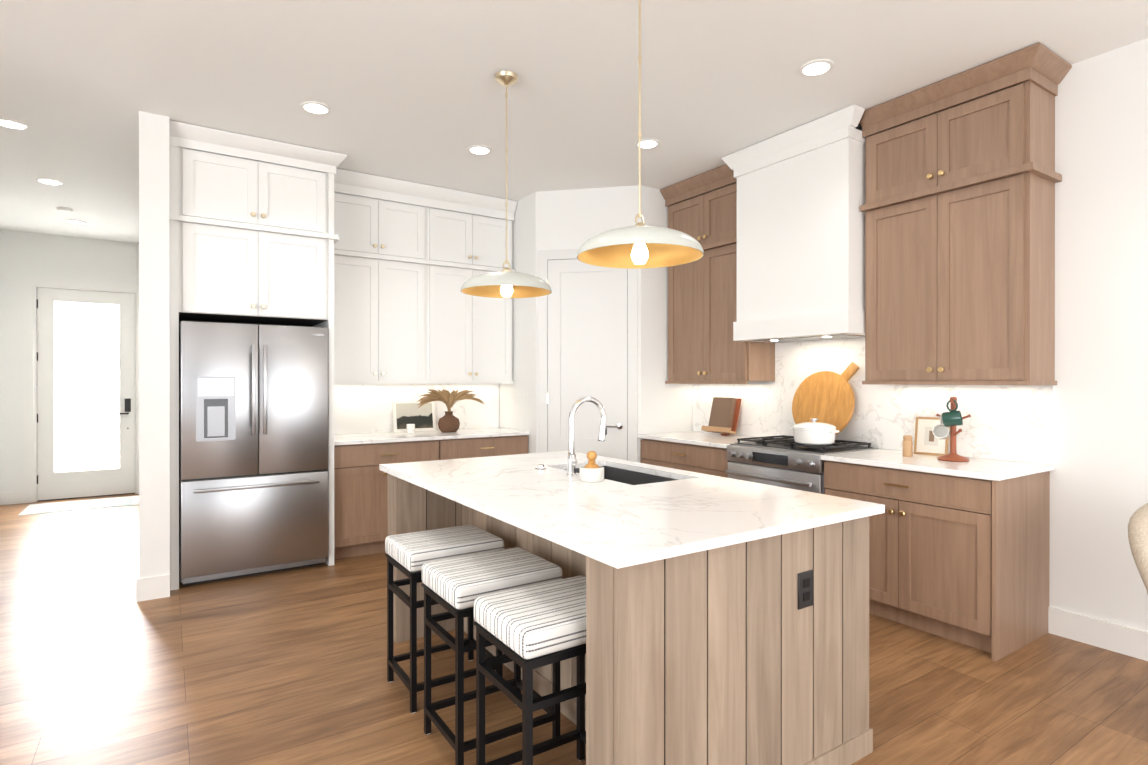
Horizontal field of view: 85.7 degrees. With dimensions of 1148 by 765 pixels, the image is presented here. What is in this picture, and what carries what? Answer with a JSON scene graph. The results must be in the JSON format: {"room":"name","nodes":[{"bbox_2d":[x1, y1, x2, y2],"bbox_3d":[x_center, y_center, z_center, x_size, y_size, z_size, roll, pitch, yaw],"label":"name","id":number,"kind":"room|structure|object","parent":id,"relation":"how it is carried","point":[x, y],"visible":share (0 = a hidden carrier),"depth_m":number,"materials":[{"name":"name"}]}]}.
{"room":"kitchen","nodes":[
{"label":"kitchen","id":0,"kind":"room"},
{"bbox_2d":[0,229,138,491],"bbox_3d":[-5.823,-0.170,7.272,1.440,3.050,0.140,0,0,-33],"label":"wall","id":1,"kind":"structure","parent":0,"point":[22,254],"depth_m":6.94,"materials":[{"name":"white paint"}]},
{"bbox_2d":[23,276,138,502],"bbox_3d":[-5.743,0.080,7.310,1.134,2.550,0.165,0,0,-33],"label":"door","id":2,"kind":"structure","parent":1,"relation":"attached to","point":[80,388],"depth_m":7.25,"materials":[{"name":"white paint"}]},
{"bbox_2d":[139,111,169,577],"bbox_3d":[-3.878,-0.168,5.775,0.160,3.050,4.500,0,0,-33],"label":"wall","id":3,"kind":"structure","parent":0,"point":[154,344],"depth_m":3.90,"materials":[{"name":"white paint"}]},
{"bbox_2d":[136,565,148,601],"bbox_3d":[-3.941,1.287,5.727,0.060,0.140,4.515,0,0,-33],"label":"baseboard","id":4,"kind":"structure","parent":3,"relation":"attached to","point":[142,584],"depth_m":3.85,"materials":[{"name":"white paint"}]},
{"bbox_2d":[0,494,1147,764],"bbox_3d":[-1.599,1.388,2.189,8.600,0.050,13.600,0,0,-33],"label":"floor","id":5,"kind":"structure","parent":0,"point":[100,664],"depth_m":2.82,"materials":[{"name":"brown wood"}]},
{"bbox_2d":[18,496,138,515],"bbox_3d":[-5.405,1.351,6.837,1.017,0.009,0.700,0,0,-33],"label":"entry rug","id":6,"kind":"object","parent":5,"relation":"on","point":[55,507],"visible":0.9,"depth_m":6.77,"materials":[{"name":"white fabric"}]},
{"bbox_2d":[179,320,327,584],"bbox_3d":[-2.360,0.472,4.557,0.915,1.775,0.735,0,0,-33],"label":"fridge","id":7,"kind":"object","parent":5,"relation":"on","point":[253,449],"visible":1,"depth_m":4.27,"materials":[{"name":"silver metal"}]},
{"bbox_2d":[170,120,346,590],"bbox_3d":[-2.346,-0.163,4.595,1.098,3.045,0.753,0,0,-33],"label":"surround","id":8,"kind":"object","parent":5,"relation":"on","point":[253,241],"visible":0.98,"depth_m":4.29,"materials":[{"name":"white wood"}]},
{"bbox_2d":[334,439,449,559],"bbox_3d":[-1.606,0.916,5.171,0.914,0.886,0.608,0,0,-33],"label":"base cabinet","id":9,"kind":"object","parent":5,"relation":"on","point":[360,503],"depth_m":4.81,"materials":[{"name":"brown wood"}]},
{"bbox_2d":[334,427,529,446],"bbox_3d":[-1.276,0.457,5.372,1.687,0.030,0.633,0,0,-33],"label":"countertop","id":10,"kind":"structure","parent":9,"relation":"on","point":[475,433],"depth_m":5.18,"materials":[{"name":"white stone"}]},
{"bbox_2d":[406,424,414,432],"bbox_3d":[-1.431,0.403,5.424,0.072,0.078,0.072,0,0,-33],"label":"candle jar","id":11,"kind":"object","parent":10,"relation":"on","point":[410,428],"visible":1,"depth_m":5.39,"materials":[{"name":"white ceramic"}]},
{"bbox_2d":[392,400,435,432],"bbox_3d":[-1.444,0.303,5.598,0.390,0.285,0.066,0,0,-33],"label":"picture frame","id":12,"kind":"object","parent":10,"relation":"on","point":[421,418],"visible":0.81,"depth_m":5.59,"materials":[{"name":"white paper"}]},
{"bbox_2d":[417,389,483,431],"bbox_3d":[-1.116,0.246,5.559,0.638,0.391,0.196,0,0,-33],"label":"vase","id":13,"kind":"object","parent":10,"relation":"on","point":[448,421],"visible":1,"depth_m":5.49,"materials":[{"name":"brown ceramic"}]},
{"bbox_2d":[385,524,503,712],"bbox_3d":[-0.586,1.030,2.796,0.440,0.665,0.360,0,0,-33],"label":"stool","id":14,"kind":"object","parent":5,"relation":"on","point":[408,555],"visible":0.75,"depth_m":2.70,"materials":[{"name":"white fabric"}]},
{"bbox_2d":[450,435,527,458],"bbox_3d":[-0.960,0.915,5.597,0.914,0.886,0.608,0,0,-33],"label":"base cabinet","id":15,"kind":"object","parent":5,"relation":"on","point":[505,444],"depth_m":5.37,"materials":[{"name":"brown wood"}]},
{"bbox_2d":[421,547,561,764],"bbox_3d":[-0.318,1.030,2.380,0.440,0.665,0.360,0,0,-33],"label":"stool","id":16,"kind":"object","parent":5,"relation":"on","point":[456,587],"visible":0.75,"depth_m":2.29,"materials":[{"name":"white fabric"}]},
{"bbox_2d":[473,576,585,764],"bbox_3d":[-0.054,1.031,1.997,0.440,0.665,0.360,0,0,-33],"label":"stool","id":17,"kind":"object","parent":5,"relation":"on","point":[528,629],"visible":0.67,"depth_m":1.89,"materials":[{"name":"white fabric"}]},
{"bbox_2d":[388,465,881,764],"bbox_3d":[0.051,0.920,2.822,1.208,0.885,2.058,0,0,-33],"label":"kitchen island","id":18,"kind":"object","parent":5,"relation":"on","point":[727,621],"depth_m":1.95,"materials":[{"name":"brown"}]},
{"bbox_2d":[379,457,798,568],"bbox_3d":[-0.169,0.462,2.681,0.730,0.029,2.130,0,0,-33],"label":"island countertop","id":19,"kind":"structure","parent":18,"relation":"on","point":[617,524],"depth_m":2.17,"materials":[{"name":"white stone"}]},
{"bbox_2d":[579,451,603,481],"bbox_3d":[0.081,0.378,2.815,0.112,0.136,0.112,0,0,-33],"label":"dish brush","id":20,"kind":"object","parent":19,"relation":"on","point":[591,471],"visible":1,"depth_m":2.78,"materials":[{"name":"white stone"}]},
{"bbox_2d":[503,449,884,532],"bbox_3d":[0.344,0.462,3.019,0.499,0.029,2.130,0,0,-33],"label":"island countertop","id":21,"kind":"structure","parent":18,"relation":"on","point":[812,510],"depth_m":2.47,"materials":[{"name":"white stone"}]},
{"bbox_2d":[535,397,606,475],"bbox_3d":[-0.001,0.258,3.109,0.242,0.378,0.398,0,0,-33],"label":"faucet","id":22,"kind":"object","parent":21,"relation":"on","point":[572,462],"depth_m":2.99,"materials":[{"name":"silver metal"}]},
{"bbox_2d":[637,431,752,477],"bbox_3d":[1.091,0.901,5.043,0.663,0.915,1.001,0,0,-33],"label":"base cabinet","id":23,"kind":"object","parent":5,"relation":"on","point":[700,452],"visible":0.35,"depth_m":4.88,"materials":[{"name":"brown wood"}]},
{"bbox_2d":[701,397,740,434],"bbox_3d":[1.239,0.284,5.194,0.153,0.316,0.320,0,0,-33],"label":"cookbook stand","id":24,"kind":"object","parent":23,"relation":"on","point":[724,416],"visible":1,"depth_m":5.14,"materials":[{"name":"brown wood"}]},
{"bbox_2d":[726,435,878,493],"bbox_3d":[1.549,0.882,4.286,0.691,0.955,0.764,0,0,-33],"label":"range","id":25,"kind":"object","parent":5,"relation":"on","point":[785,461],"visible":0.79,"depth_m":4.09,"materials":[{"name":"silver metal"}]},
{"bbox_2d":[790,418,838,444],"bbox_3d":[1.585,0.320,4.081,0.268,0.168,0.324,0,0,-33],"label":"pot","id":26,"kind":"object","parent":25,"relation":"on","point":[813,432],"visible":1,"depth_m":3.98,"materials":[{"name":"white ceramic"}]},
{"bbox_2d":[792,362,858,434],"bbox_3d":[1.770,0.130,4.404,0.127,0.544,0.494,0,0,-33],"label":"cutting board","id":27,"kind":"object","parent":25,"relation":"on","point":[827,397],"visible":0.79,"depth_m":4.37,"materials":[{"name":"brown wood"}]},
{"bbox_2d":[820,449,1053,661],"bbox_3d":[2.057,0.903,3.576,0.663,0.915,0.976,0,0,-33],"label":"base cabinet","id":28,"kind":"object","parent":5,"relation":"on","point":[959,552],"visible":0.98,"depth_m":3.26,"materials":[{"name":"brown wood"}]},
{"bbox_2d":[903,435,912,456],"bbox_3d":[2.010,0.381,3.727,0.054,0.128,0.053,0,0,-33],"label":"pepper mill","id":29,"kind":"object","parent":28,"relation":"on","point":[907,446],"visible":0.98,"depth_m":3.71,"materials":[{"name":"brown wood"}]},
{"bbox_2d":[914,417,949,455],"bbox_3d":[2.204,0.331,3.814,0.185,0.233,0.063,0,0,45],"label":"picture","id":30,"kind":"object","parent":28,"relation":"on","point":[927,441],"visible":0.71,"depth_m":3.82,"materials":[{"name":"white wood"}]},
{"bbox_2d":[932,396,970,461],"bbox_3d":[2.158,0.262,3.551,0.189,0.366,0.189,0,0,-33],"label":"mug tree","id":31,"kind":"object","parent":28,"relation":"on","point":[953,418],"visible":1,"depth_m":3.52,"materials":[{"name":"brown wood"}]},
{"bbox_2d":[1128,503,1147,593],"bbox_3d":[2.555,0.906,2.379,0.657,0.916,0.621,0,0,-33],"label":"rattan chair","id":32,"kind":"object","parent":5,"relation":"on","point":[1138,531],"visible":1,"depth_m":2.49,"materials":[{"name":"white wicker"}]},
{"bbox_2d":[0,0,1147,242],"bbox_3d":[-1.599,-1.702,2.184,8.600,0.030,13.600,0,0,-33],"label":"ceiling","id":33,"kind":"structure","parent":0,"point":[410,90],"depth_m":3.41,"materials":[{"name":"white paint"}]},
{"bbox_2d":[0,117,26,128],"bbox_3d":[-3.674,-1.684,4.026,0.176,0.010,0.176,0,0,-33],"label":"recessed light","id":34,"kind":"object","parent":33,"relation":"in","point":[9,123],"visible":1,"depth_m":4.03,"materials":[{"name":"white paint"}]},
{"bbox_2d":[35,178,62,184],"bbox_3d":[-4.409,-1.686,5.195,0.176,0.010,0.176,0,0,-33],"label":"recessed light","id":35,"kind":"object","parent":33,"relation":"in","point":[48,181],"visible":1,"depth_m":5.18,"materials":[{"name":"white paint"}]},
{"bbox_2d":[57,206,72,212],"bbox_3d":[-4.942,-1.675,6.005,0.124,0.033,0.124,0,0,-33],"label":"smoke detector","id":36,"kind":"object","parent":33,"relation":"attached to","point":[64,209],"visible":1,"depth_m":5.97,"materials":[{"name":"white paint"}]},
{"bbox_2d":[65,220,86,223],"bbox_3d":[-5.242,-1.688,6.515,0.176,0.010,0.176,0,0,-33],"label":"recessed light","id":37,"kind":"object","parent":33,"relation":"in","point":[76,222],"visible":1,"depth_m":6.50,"materials":[{"name":"white paint"}]},
{"bbox_2d":[300,101,330,114],"bbox_3d":[-1.584,-1.683,3.799,0.176,0.010,0.176,0,0,-33],"label":"recessed light","id":38,"kind":"object","parent":33,"relation":"in","point":[315,107],"visible":1,"depth_m":3.78,"materials":[{"name":"white paint"}]},
{"bbox_2d":[467,145,491,154],"bbox_3d":[-0.685,-1.685,4.487,0.176,0.010,0.176,0,0,-33],"label":"recessed light","id":39,"kind":"object","parent":33,"relation":"in","point":[479,149],"visible":0.94,"depth_m":4.47,"materials":[{"name":"white paint"}]},
{"bbox_2d":[461,71,551,297],"bbox_3d":[-0.372,-1.078,3.413,0.500,1.218,0.500,0,0,-33],"label":"pendant light","id":40,"kind":"object","parent":33,"relation":"hanging from","point":[506,282],"visible":1,"depth_m":3.39,"materials":[{"name":"white metal"}]},
{"bbox_2d":[577,0,703,268],"bbox_3d":[0.261,-1.076,2.452,0.500,1.218,0.500,0,0,-33],"label":"pendant light","id":41,"kind":"object","parent":33,"relation":"hanging from","point":[639,245],"visible":1,"depth_m":2.45,"materials":[{"name":"white metal"}]},
{"bbox_2d":[635,138,659,148],"bbox_3d":[0.518,-1.684,4.369,0.176,0.010,0.176,0,0,-33],"label":"recessed light","id":42,"kind":"object","parent":33,"relation":"in","point":[648,143],"visible":0.79,"depth_m":4.35,"materials":[{"name":"white paint"}]},
{"bbox_2d":[799,59,833,76],"bbox_3d":[1.297,-1.683,3.314,0.176,0.010,0.176,0,0,-33],"label":"recessed light","id":43,"kind":"object","parent":33,"relation":"in","point":[816,67],"visible":1,"depth_m":3.30,"materials":[{"name":"white paint"}]},
{"bbox_2d":[499,185,692,462],"bbox_3d":[0.174,-0.168,5.876,1.280,3.050,1.390,0,0,-33],"label":"wall","id":44,"kind":"structure","parent":0,"point":[563,219],"depth_m":5.45,"materials":[{"name":"white paint"}]},
{"bbox_2d":[538,249,637,461],"bbox_3d":[0.114,0.096,5.390,0.636,2.525,0.636,0,0,-33],"label":"door","id":45,"kind":"structure","parent":44,"relation":"attached to","point":[587,330],"depth_m":5.39,"materials":[{"name":"white paint"}]},
{"bbox_2d":[695,38,1147,631],"bbox_3d":[2.987,-0.163,2.897,0.140,3.050,9.740,0,0,-33],"label":"wall","id":46,"kind":"structure","parent":0,"point":[1099,484],"depth_m":3.18,"materials":[{"name":"white paint"}]},
{"bbox_2d":[660,164,774,383],"bbox_3d":[1.173,-0.838,5.148,0.408,1.697,0.912,0,0,-33],"label":"upper cabinet","id":47,"kind":"object","parent":46,"relation":"attached to","point":[704,347],"visible":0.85,"depth_m":5.03,"materials":[{"name":"brown wood"}]},
{"bbox_2d":[722,104,870,342],"bbox_3d":[1.627,-0.994,4.340,0.538,1.384,1.070,0,0,-33],"label":"range hood","id":48,"kind":"object","parent":46,"relation":"attached to","point":[800,237],"visible":0.94,"depth_m":4.12,"materials":[{"name":"white"}]},
{"bbox_2d":[692,337,1054,464],"bbox_3d":[1.841,0.051,4.492,0.018,0.784,2.745,0,0,-33],"label":"backsplash","id":49,"kind":"structure","parent":46,"relation":"attached to","point":[1011,422],"depth_m":4.09,"materials":[{"name":"stone"}]},
{"bbox_2d":[860,42,1071,384],"bbox_3d":[2.206,-0.836,3.579,0.408,1.697,0.972,0,0,-33],"label":"upper cabinet","id":50,"kind":"object","parent":46,"relation":"attached to","point":[958,207],"visible":0.98,"depth_m":3.42,"materials":[{"name":"brown wood"}]},
{"bbox_2d":[1048,607,1147,660],"bbox_3d":[4.090,1.295,1.083,0.015,0.140,5.495,0,0,-33],"label":"baseboard","id":51,"kind":"structure","parent":46,"relation":"attached to","point":[1121,639],"depth_m":3.18,"materials":[{"name":"white paint"}]},
{"bbox_3d":[-1.382,-0.168,5.766,4.000,3.050,0.140,0,0,-33],"label":"wall","id":52,"kind":"structure","parent":0,"visible":0},
{"bbox_2d":[334,384,498,434],"bbox_3d":[-1.447,0.227,5.630,1.687,0.430,0.018,0,0,-33],"label":"backsplash","id":53,"kind":"structure","parent":52,"relation":"attached to","point":[362,408],"depth_m":5.49,"materials":[{"name":"stone"}]},
{"bbox_2d":[324,169,516,383],"bbox_3d":[-1.341,-0.839,5.465,1.685,1.697,0.403,0,0,-33],"label":"upper cabinets","id":54,"kind":"object","parent":52,"relation":"attached to","point":[406,309],"visible":0.98,"depth_m":5.31,"materials":[{"name":"white wood"}]}
]}

